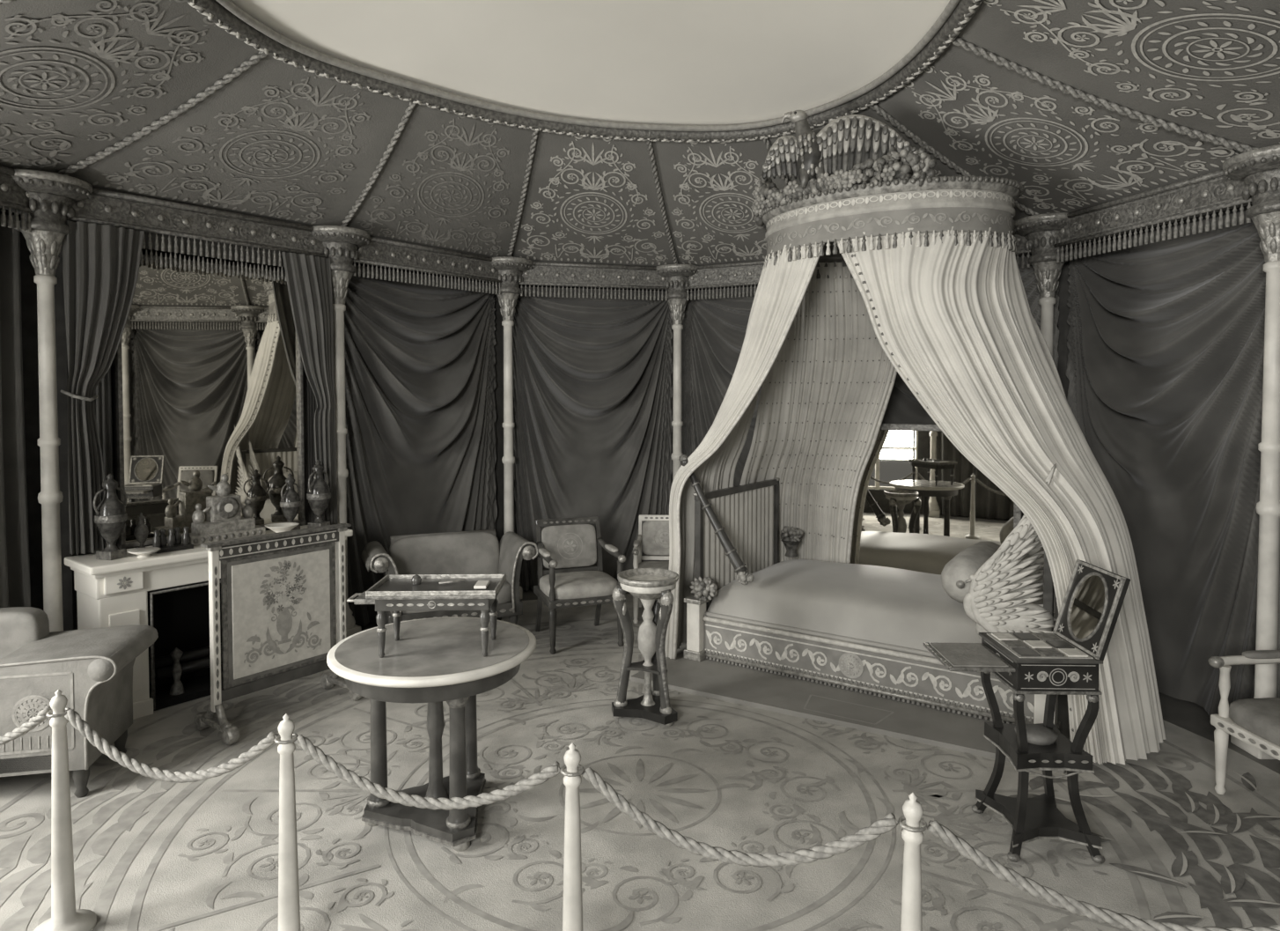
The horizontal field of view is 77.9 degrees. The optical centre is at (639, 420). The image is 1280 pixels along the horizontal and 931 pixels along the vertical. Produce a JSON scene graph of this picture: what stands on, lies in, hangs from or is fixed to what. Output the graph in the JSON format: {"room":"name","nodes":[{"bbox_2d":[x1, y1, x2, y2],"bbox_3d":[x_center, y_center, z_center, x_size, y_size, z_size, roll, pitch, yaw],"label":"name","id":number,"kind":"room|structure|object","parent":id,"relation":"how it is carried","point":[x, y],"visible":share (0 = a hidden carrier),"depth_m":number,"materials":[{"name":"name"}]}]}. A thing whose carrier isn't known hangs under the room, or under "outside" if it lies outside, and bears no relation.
{"room":"historic interior","nodes":[
{"label":"historic interior","id":0,"kind":"room"},
{"bbox_2d":[0,214,30,607],"bbox_3d":[-3.603,0.276,3.700,0.098,2.785,1.540,0,2,9],"label":"drapery","id":1,"kind":"object","parent":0,"point":[15,585],"depth_m":4.40,"materials":[{"name":"grey fabric"}]},
{"bbox_2d":[0,165,34,232],"bbox_3d":[-3.405,-1.154,3.667,0.087,0.307,1.529,0,2,9],"label":"crown molding","id":2,"kind":"structure","parent":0,"point":[12,197],"depth_m":4.17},
{"bbox_2d":[4,208,285,630],"bbox_3d":[-3.011,0.126,5.240,0.080,3.020,1.904,1,2,37],"label":"wall","id":3,"kind":"structure","parent":0,"point":[29,316],"depth_m":4.58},
{"bbox_2d":[60,220,144,554],"bbox_3d":[-3.070,-0.189,4.572,0.133,1.871,0.429,1,2,39],"label":"curtain","id":4,"kind":"object","parent":3,"relation":"hanging from","point":[100,262],"visible":0.99,"depth_m":4.50,"materials":[{"name":"fabric"}]},
{"bbox_2d":[66,187,328,266],"bbox_3d":[-2.738,-1.198,5.068,0.087,0.307,1.669,1,2,39],"label":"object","id":5,"kind":"structure","parent":3,"relation":"attached to","point":[114,209],"depth_m":4.98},
{"bbox_2d":[139,231,286,280],"bbox_3d":[-2.707,-1.049,5.106,0.026,0.204,1.140,1,2,39],"label":"fringe","id":6,"kind":"object","parent":3,"relation":"attached to","point":[146,261],"visible":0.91,"depth_m":5.06,"materials":[{"name":"fabric"}]},
{"bbox_2d":[281,251,338,524],"bbox_3d":[-2.294,0.210,5.562,0.088,2.731,0.378,1,2,34],"label":"curtain","id":7,"kind":"object","parent":3,"relation":"hanging from","point":[308,277],"visible":0.84,"depth_m":5.58,"materials":[{"name":"fabric"}]},
{"bbox_2d":[344,265,497,625],"bbox_3d":[-1.757,0.189,6.489,0.293,2.785,1.612,1,2,40],"label":"wall","id":8,"kind":"structure","parent":0,"point":[420,360],"depth_m":6.44,"materials":[{"name":"fabric"}]},
{"bbox_2d":[353,235,502,294],"bbox_3d":[-1.669,-1.239,6.382,0.087,0.307,1.529,1,2,40],"label":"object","id":9,"kind":"structure","parent":8,"relation":"attached to","point":[380,253],"depth_m":6.31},
{"bbox_2d":[185,0,984,142],"bbox_3d":[-0.252,-1.996,3.823,3.876,0.105,3.938,0,2,0],"label":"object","id":10,"kind":"object","parent":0,"point":[957,14],"depth_m":4.85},
{"bbox_2d":[512,286,672,590],"bbox_3d":[-0.426,0.163,7.303,1.567,2.785,0.347,0,2,-14],"label":"wall","id":11,"kind":"structure","parent":0,"point":[592,391],"depth_m":7.37,"materials":[{"name":"fabric"}]},
{"bbox_2d":[519,261,668,300],"bbox_3d":[-0.377,-1.265,7.188,1.529,0.307,0.087,0,2,-14],"label":"crown molding","id":12,"kind":"structure","parent":11,"relation":"attached to","point":[546,274],"depth_m":7.15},
{"bbox_2d":[0,0,1279,266],"bbox_3d":[-0.112,-1.677,4.022,7.373,0.700,7.213,0,2,0],"label":"ceiling","id":13,"kind":"structure","parent":0,"point":[281,141],"depth_m":4.55,"materials":[{"name":"fabric"}]},
{"bbox_2d":[0,0,1257,264],"bbox_3d":[-0.101,-1.655,4.006,6.894,0.734,6.729,0,2,0],"label":"trim","id":14,"kind":"structure","parent":13,"relation":"attached to","point":[1000,61],"depth_m":4.31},
{"bbox_2d":[0,705,1279,930],"bbox_3d":[-0.557,1.061,2.295,4.663,0.198,0.090,0,2,15],"label":"barrier rope","id":15,"kind":"object","parent":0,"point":[875,829],"visible":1,"depth_m":2.14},
{"bbox_2d":[684,286,762,485],"bbox_3d":[1.034,0.168,7.161,1.462,2.785,0.329,1,2,27],"label":"wall","id":16,"kind":"structure","parent":0,"point":[716,328],"depth_m":7.40,"materials":[{"name":"fabric"}]},
{"bbox_2d":[685,259,765,300],"bbox_3d":[1.006,-1.260,7.031,1.389,0.307,0.087,1,2,27],"label":"crown molding","id":17,"kind":"structure","parent":16,"relation":"attached to","point":[743,274],"depth_m":7.12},
{"bbox_2d":[360,588,1279,773],"bbox_3d":[0.000,1.749,3.256,10.000,0.100,11.000,0,2,0],"label":"floor","id":18,"kind":"structure","parent":0,"point":[1192,717],"depth_m":4.45,"materials":[{"name":"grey wood"}]},
{"bbox_2d":[10,169,92,632],"bbox_3d":[-3.300,0.161,4.427,0.450,3.000,0.450,0,2,7],"label":"column","id":19,"kind":"structure","parent":18,"relation":"on","point":[53,195],"depth_m":4.38,"materials":[{"name":"paint"}]},
{"bbox_2d":[66,353,316,629],"bbox_3d":[-2.828,0.227,5.182,0.026,2.780,1.525,1,2,38],"label":"chimney breast","id":20,"kind":"object","parent":18,"relation":"on","point":[103,403],"visible":0.12,"depth_m":4.74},
{"bbox_2d":[64,524,353,719],"bbox_3d":[-2.609,1.199,4.958,0.440,0.892,1.540,1,2,39],"label":"fireplace mantel","id":21,"kind":"object","parent":18,"relation":"on","point":[166,592],"visible":0.48,"depth_m":4.56,"materials":[{"name":"white stone"}]},
{"bbox_2d":[92,473,127,559],"bbox_3d":[-2.966,0.529,4.441,0.157,0.477,0.158,-1,2,-28],"label":"vase","id":22,"kind":"object","parent":21,"relation":"on","point":[111,516],"visible":1,"depth_m":4.41,"materials":[{"name":"ceramic"}]},
{"bbox_2d":[133,512,148,548],"bbox_3d":[-2.916,0.648,4.635,0.076,0.228,0.076,1,2,16],"label":"vase","id":23,"kind":"object","parent":21,"relation":"on","point":[141,533],"visible":0.86,"depth_m":4.62,"materials":[{"name":"grey ceramic"}]},
{"bbox_2d":[127,546,161,558],"bbox_3d":[-2.807,0.746,4.487,0.160,0.040,0.160,1,2,39],"label":"dish","id":24,"kind":"object","parent":21,"relation":"on","point":[142,552],"visible":1,"depth_m":4.47,"materials":[{"name":"white ceramic"}]},
{"bbox_2d":[152,526,193,552],"bbox_3d":[-2.773,0.695,4.689,0.120,0.130,0.204,1,2,39],"label":"inkstand","id":25,"kind":"object","parent":21,"relation":"on","point":[173,542],"visible":0.95,"depth_m":4.67,"materials":[{"name":"metal"}]},
{"bbox_2d":[112,254,305,548],"bbox_3d":[-2.766,-0.130,5.169,0.090,1.775,1.160,1,2,39],"label":"mirror","id":26,"kind":"object","parent":21,"relation":"on","point":[208,367],"visible":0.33,"depth_m":5.09,"materials":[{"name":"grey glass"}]},
{"bbox_2d":[180,473,265,545],"bbox_3d":[-2.629,0.541,5.004,0.156,0.418,0.460,1,2,39],"label":"mantel clock","id":27,"kind":"object","parent":21,"relation":"on","point":[224,520],"visible":1,"depth_m":4.96,"materials":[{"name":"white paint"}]},
{"bbox_2d":[264,522,299,532],"bbox_3d":[-2.327,0.708,5.152,0.210,0.075,0.210,1,2,39],"label":"dish","id":28,"kind":"object","parent":21,"relation":"on","point":[276,526],"visible":0.71,"depth_m":5.14,"materials":[{"name":"white ceramic"}]},
{"bbox_2d":[279,472,301,530],"bbox_3d":[-2.346,0.543,5.316,0.130,0.394,0.130,-1,2,-31],"label":"vase","id":29,"kind":"object","parent":21,"relation":"on","point":[290,503],"visible":0.77,"depth_m":5.28,"materials":[{"name":"ceramic"}]},
{"bbox_2d":[306,458,331,528],"bbox_3d":[-2.202,0.498,5.430,0.157,0.477,0.158,-1,2,-28],"label":"vase","id":30,"kind":"object","parent":21,"relation":"on","point":[319,494],"visible":0.99,"depth_m":5.39,"materials":[{"name":"ceramic"}]},
{"bbox_2d":[311,225,369,637],"bbox_3d":[-2.200,0.118,5.807,0.450,3.000,0.450,1,2,39],"label":"column","id":31,"kind":"structure","parent":18,"relation":"on","point":[341,244],"depth_m":5.75,"materials":[{"name":"paint"}]},
{"bbox_2d":[491,256,532,598],"bbox_3d":[-1.170,0.079,7.046,0.450,3.000,0.450,-1,2,-21],"label":"column","id":32,"kind":"structure","parent":18,"relation":"on","point":[511,268],"depth_m":7.00,"materials":[{"name":"paint"}]},
{"bbox_2d":[0,593,1279,930],"bbox_3d":[-0.101,1.692,3.235,6.593,0.014,8.161,0,2,0],"label":"carpet","id":33,"kind":"object","parent":18,"relation":"on","point":[150,853],"visible":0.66,"depth_m":3.32,"materials":[{"name":"carpet"}]},
{"bbox_2d":[33,689,96,930],"bbox_3d":[-1.930,1.300,2.642,0.180,0.823,0.180,0,2,0],"label":"barrier post","id":34,"kind":"object","parent":33,"relation":"on","point":[64,915],"depth_m":2.62,"materials":[{"name":"white wood"}]},
{"bbox_2d":[0,606,158,797],"bbox_3d":[-2.942,1.293,3.662,1.139,0.772,0.526,0,2,-13],"label":"daybed","id":35,"kind":"object","parent":33,"relation":"on","point":[92,667],"visible":0.82,"depth_m":3.52,"materials":[{"name":"fabric"}]},
{"bbox_2d":[194,522,363,744],"bbox_3d":[-2.011,1.138,4.456,0.390,1.024,0.840,1,2,36],"label":"fire screen","id":36,"kind":"object","parent":33,"relation":"on","point":[279,608],"visible":0.96,"depth_m":4.39,"materials":[{"name":"fabric"}]},
{"bbox_2d":[273,713,300,930],"bbox_3d":[-1.085,1.306,2.442,0.180,0.823,0.180,0,2,0],"label":"barrier post","id":37,"kind":"object","parent":33,"relation":"on","point":[289,909],"depth_m":2.42,"materials":[{"name":"white wood"}]},
{"bbox_2d":[326,616,536,851],"bbox_3d":[-0.865,1.313,3.353,0.848,0.752,0.848,1,2,38],"label":"round table","id":38,"kind":"object","parent":33,"relation":"on","point":[434,660],"visible":0.92,"depth_m":3.22,"materials":[{"name":"white paint"}]},
{"bbox_2d":[346,573,506,657],"bbox_3d":[-0.883,0.788,3.275,0.616,0.300,0.300,0,2,-2],"label":"tray table","id":39,"kind":"object","parent":38,"relation":"on","point":[395,592],"visible":1,"depth_m":3.16,"materials":[{"name":"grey wood"}]},
{"bbox_2d":[360,529,539,624],"bbox_3d":[-1.420,1.241,5.943,1.221,0.734,0.606,-1,2,-24],"label":"settee","id":40,"kind":"object","parent":33,"relation":"on","point":[471,551],"visible":0.57,"depth_m":5.99,"materials":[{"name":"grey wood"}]},
{"bbox_2d":[559,742,584,930],"bbox_3d":[-0.190,1.313,2.237,0.180,0.823,0.180,0,2,0],"label":"barrier post","id":41,"kind":"object","parent":33,"relation":"on","point":[572,907],"depth_m":2.21,"materials":[{"name":"white wood"}]},
{"bbox_2d":[533,515,625,654],"bbox_3d":[-0.460,1.184,5.837,0.568,0.866,0.636,-1,2,-20],"label":"armchair","id":42,"kind":"object","parent":33,"relation":"on","point":[564,542],"visible":0.94,"depth_m":5.94,"materials":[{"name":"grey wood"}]},
{"bbox_2d":[611,567,678,726],"bbox_3d":[0.029,1.251,4.450,0.376,0.795,0.387,0,2,0],"label":"tripod washstand","id":43,"kind":"object","parent":33,"relation":"on","point":[653,586],"visible":1,"depth_m":4.39,"materials":[{"name":"mahogany"},{"name":"gilded metal"},{"name":"marble"}]},
{"bbox_2d":[632,514,669,623],"bbox_3d":[0.201,1.199,6.467,0.510,0.795,0.571,0,2,3],"label":"armchair","id":44,"kind":"object","parent":33,"relation":"on","point":[655,527],"visible":0.39,"depth_m":6.65,"materials":[{"name":"grey fabric"}]},
{"bbox_2d":[630,650,1070,773],"bbox_3d":[1.531,1.625,5.003,2.610,0.036,1.830,1,2,35],"label":"dais","id":45,"kind":"object","parent":33,"relation":"on","point":[709,678],"depth_m":4.55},
{"bbox_2d":[684,477,1060,731],"bbox_3d":[1.594,1.046,5.225,2.246,1.117,1.322,1,2,35],"label":"bed","id":46,"kind":"object","parent":33,"relation":"on","point":[861,627],"visible":0.69,"depth_m":4.96,"materials":[{"name":"fabric"}]},
{"bbox_2d":[678,454,754,601],"bbox_3d":[0.490,0.716,5.232,0.564,0.971,0.165,1,2,35],"label":"ornament","id":47,"kind":"object","parent":46,"relation":"hanging from","point":[703,589],"visible":0.98,"depth_m":5.22,"materials":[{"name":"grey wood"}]},
{"bbox_2d":[779,525,803,557],"bbox_3d":[1.177,0.930,6.161,0.178,0.233,0.156,1,2,35],"label":"flower ornament","id":48,"kind":"object","parent":46,"relation":"on","point":[791,542],"visible":1,"depth_m":6.12,"materials":[{"name":"grey"}]},
{"bbox_2d":[941,541,1000,603],"bbox_3d":[2.056,0.914,4.834,0.290,0.290,0.850,1,2,35],"label":"bolster pillow","id":49,"kind":"object","parent":46,"relation":"on","point":[958,570],"visible":0.58,"depth_m":4.56,"materials":[{"name":"fabric"}]},
{"bbox_2d":[963,463,1057,638],"bbox_3d":[1.998,0.712,4.212,0.495,1.015,0.208,1,2,38],"label":"sculpture","id":50,"kind":"object","parent":46,"relation":"on","point":[1000,598],"visible":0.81,"depth_m":4.17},
{"bbox_2d":[1021,531,1044,595],"bbox_3d":[2.639,0.684,5.130,0.495,1.015,0.208,1,2,38],"label":"sculpture","id":51,"kind":"object","parent":46,"relation":"on","point":[1039,548],"visible":0.12,"depth_m":5.09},
{"bbox_2d":[897,792,927,930],"bbox_3d":[0.670,1.322,1.957,0.180,0.823,0.180,0,2,0],"label":"barrier post","id":52,"kind":"object","parent":33,"relation":"on","point":[912,834],"depth_m":1.93,"materials":[{"name":"white wood"}]},
{"bbox_2d":[923,559,1130,863],"bbox_3d":[1.536,1.137,3.209,0.671,1.101,0.400,0,2,2],"label":"work table","id":53,"kind":"object","parent":33,"relation":"on","point":[1066,660],"visible":1,"depth_m":3.11,"materials":[{"name":"brown wood"}]},
{"bbox_2d":[1207,649,1279,794],"bbox_3d":[2.867,1.255,3.343,0.597,0.868,0.534,0,2,-4],"label":"armchair","id":54,"kind":"object","parent":33,"relation":"on","point":[1255,722],"visible":1,"depth_m":3.52,"materials":[{"name":"white paint"}]},
{"bbox_2d":[655,264,698,480],"bbox_3d":[0.350,0.067,7.426,0.450,3.000,0.450,0,2,6],"label":"column","id":55,"kind":"structure","parent":18,"relation":"on","point":[677,275],"depth_m":7.36,"materials":[{"name":"paint"}]},
{"bbox_2d":[850,423,1022,574],"bbox_3d":[2.114,0.819,5.858,1.290,1.595,0.050,1,2,35],"label":"mirror","id":56,"kind":"object","parent":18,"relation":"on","point":[921,502],"visible":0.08,"depth_m":5.86,"materials":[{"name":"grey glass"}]},
{"bbox_2d":[1012,212,1070,356],"bbox_3d":[2.770,0.130,5.417,0.450,3.000,0.450,-1,2,-27],"label":"column","id":57,"kind":"structure","parent":18,"relation":"on","point":[1041,231],"depth_m":5.32,"materials":[{"name":"paint"}]},
{"bbox_2d":[1222,144,1279,758],"bbox_3d":[3.170,0.175,3.978,0.450,3.000,0.450,0,2,1],"label":"column","id":58,"kind":"structure","parent":18,"relation":"on","point":[1259,169],"depth_m":3.95,"materials":[{"name":"paint"}]},
{"bbox_2d":[751,144,1024,279],"bbox_3d":[1.685,-1.342,5.315,1.705,0.649,1.690,1,2,35],"label":"canopy","id":59,"kind":"object","parent":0,"point":[842,205],"depth_m":4.58,"materials":[{"name":"grey fabric"}]},
{"bbox_2d":[665,242,824,659],"bbox_3d":[0.810,0.230,5.380,1.139,2.726,0.875,1,2,35],"label":"curtain","id":60,"kind":"object","parent":59,"relation":"hanging from","point":[782,288],"depth_m":5.23,"materials":[{"name":"white fabric"}]},
{"bbox_2d":[739,262,897,563],"bbox_3d":[1.329,0.210,5.854,1.207,2.716,0.818,1,2,35],"label":"curtain","id":61,"kind":"object","parent":59,"relation":"hanging from","point":[826,393],"depth_m":5.99,"materials":[{"name":"white fabric"}]},
{"bbox_2d":[762,110,918,201],"bbox_3d":[1.209,-1.616,4.785,0.954,0.554,0.164,1,2,16],"label":"eagle sculpture","id":62,"kind":"object","parent":59,"relation":"on","point":[847,141],"visible":0.94,"depth_m":4.75,"materials":[{"name":"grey metal"}]},
{"bbox_2d":[836,226,1166,764],"bbox_3d":[2.019,0.258,4.540,1.711,2.732,1.111,1,2,35],"label":"curtain","id":63,"kind":"object","parent":59,"relation":"hanging from","point":[956,324],"depth_m":4.25,"materials":[{"name":"white fabric"}]},
{"bbox_2d":[1031,314,1067,402],"bbox_3d":[2.368,0.232,4.979,0.902,2.704,0.383,1,2,35],"label":"curtain","id":64,"kind":"object","parent":59,"relation":"hanging from","point":[1048,353],"depth_m":4.84,"materials":[{"name":"grey fabric"}]},
{"bbox_2d":[881,255,1059,516],"bbox_3d":[2.278,0.200,6.146,0.303,2.785,1.746,-2,2,-40],"label":"wall","id":65,"kind":"structure","parent":0,"point":[903,407],"depth_m":6.23,"materials":[{"name":"fabric"}]},
{"bbox_2d":[1012,233,1031,268],"bbox_3d":[2.207,-1.228,6.027,0.087,0.307,1.669,-2,2,-40],"label":"crown molding","id":66,"kind":"structure","parent":65,"relation":"attached to","point":[1020,239],"depth_m":5.48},
{"bbox_2d":[1015,245,1073,397],"bbox_3d":[2.423,0.093,6.282,0.080,3.020,1.890,-2,2,-40],"label":"wall","id":67,"kind":"structure","parent":0,"point":[1063,327],"depth_m":5.55,"materials":[{"name":"fabric"}]},
{"bbox_2d":[1073,204,1252,703],"bbox_3d":[3.254,0.140,4.765,0.080,3.020,1.618,0,2,-15],"label":"wall","id":68,"kind":"structure","parent":0,"point":[1246,206],"depth_m":4.77,"materials":[{"name":"fabric"}]},
{"bbox_2d":[1066,210,1279,715],"bbox_3d":[3.045,0.244,4.721,0.324,2.785,1.494,-1,2,-16],"label":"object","id":69,"kind":"structure","parent":0,"point":[1165,338],"depth_m":4.58,"materials":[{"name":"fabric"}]},
{"bbox_2d":[1053,169,1251,263],"bbox_3d":[2.957,-1.185,4.652,0.087,0.307,1.395,-1,2,-16],"label":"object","id":70,"kind":"structure","parent":69,"relation":"attached to","point":[1210,193],"depth_m":4.55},
{"label":"outside","id":71,"kind":"structure","parent":0,"visible":0},
{"bbox_2d":[229,0,949,125],"bbox_3d":[-0.247,-2.191,3.819,3.702,0.300,3.761,0,2,0],"label":"ceiling","id":72,"kind":"structure","parent":71,"point":[651,62],"depth_m":4.70,"materials":[{"name":"white paint"}]}
]}

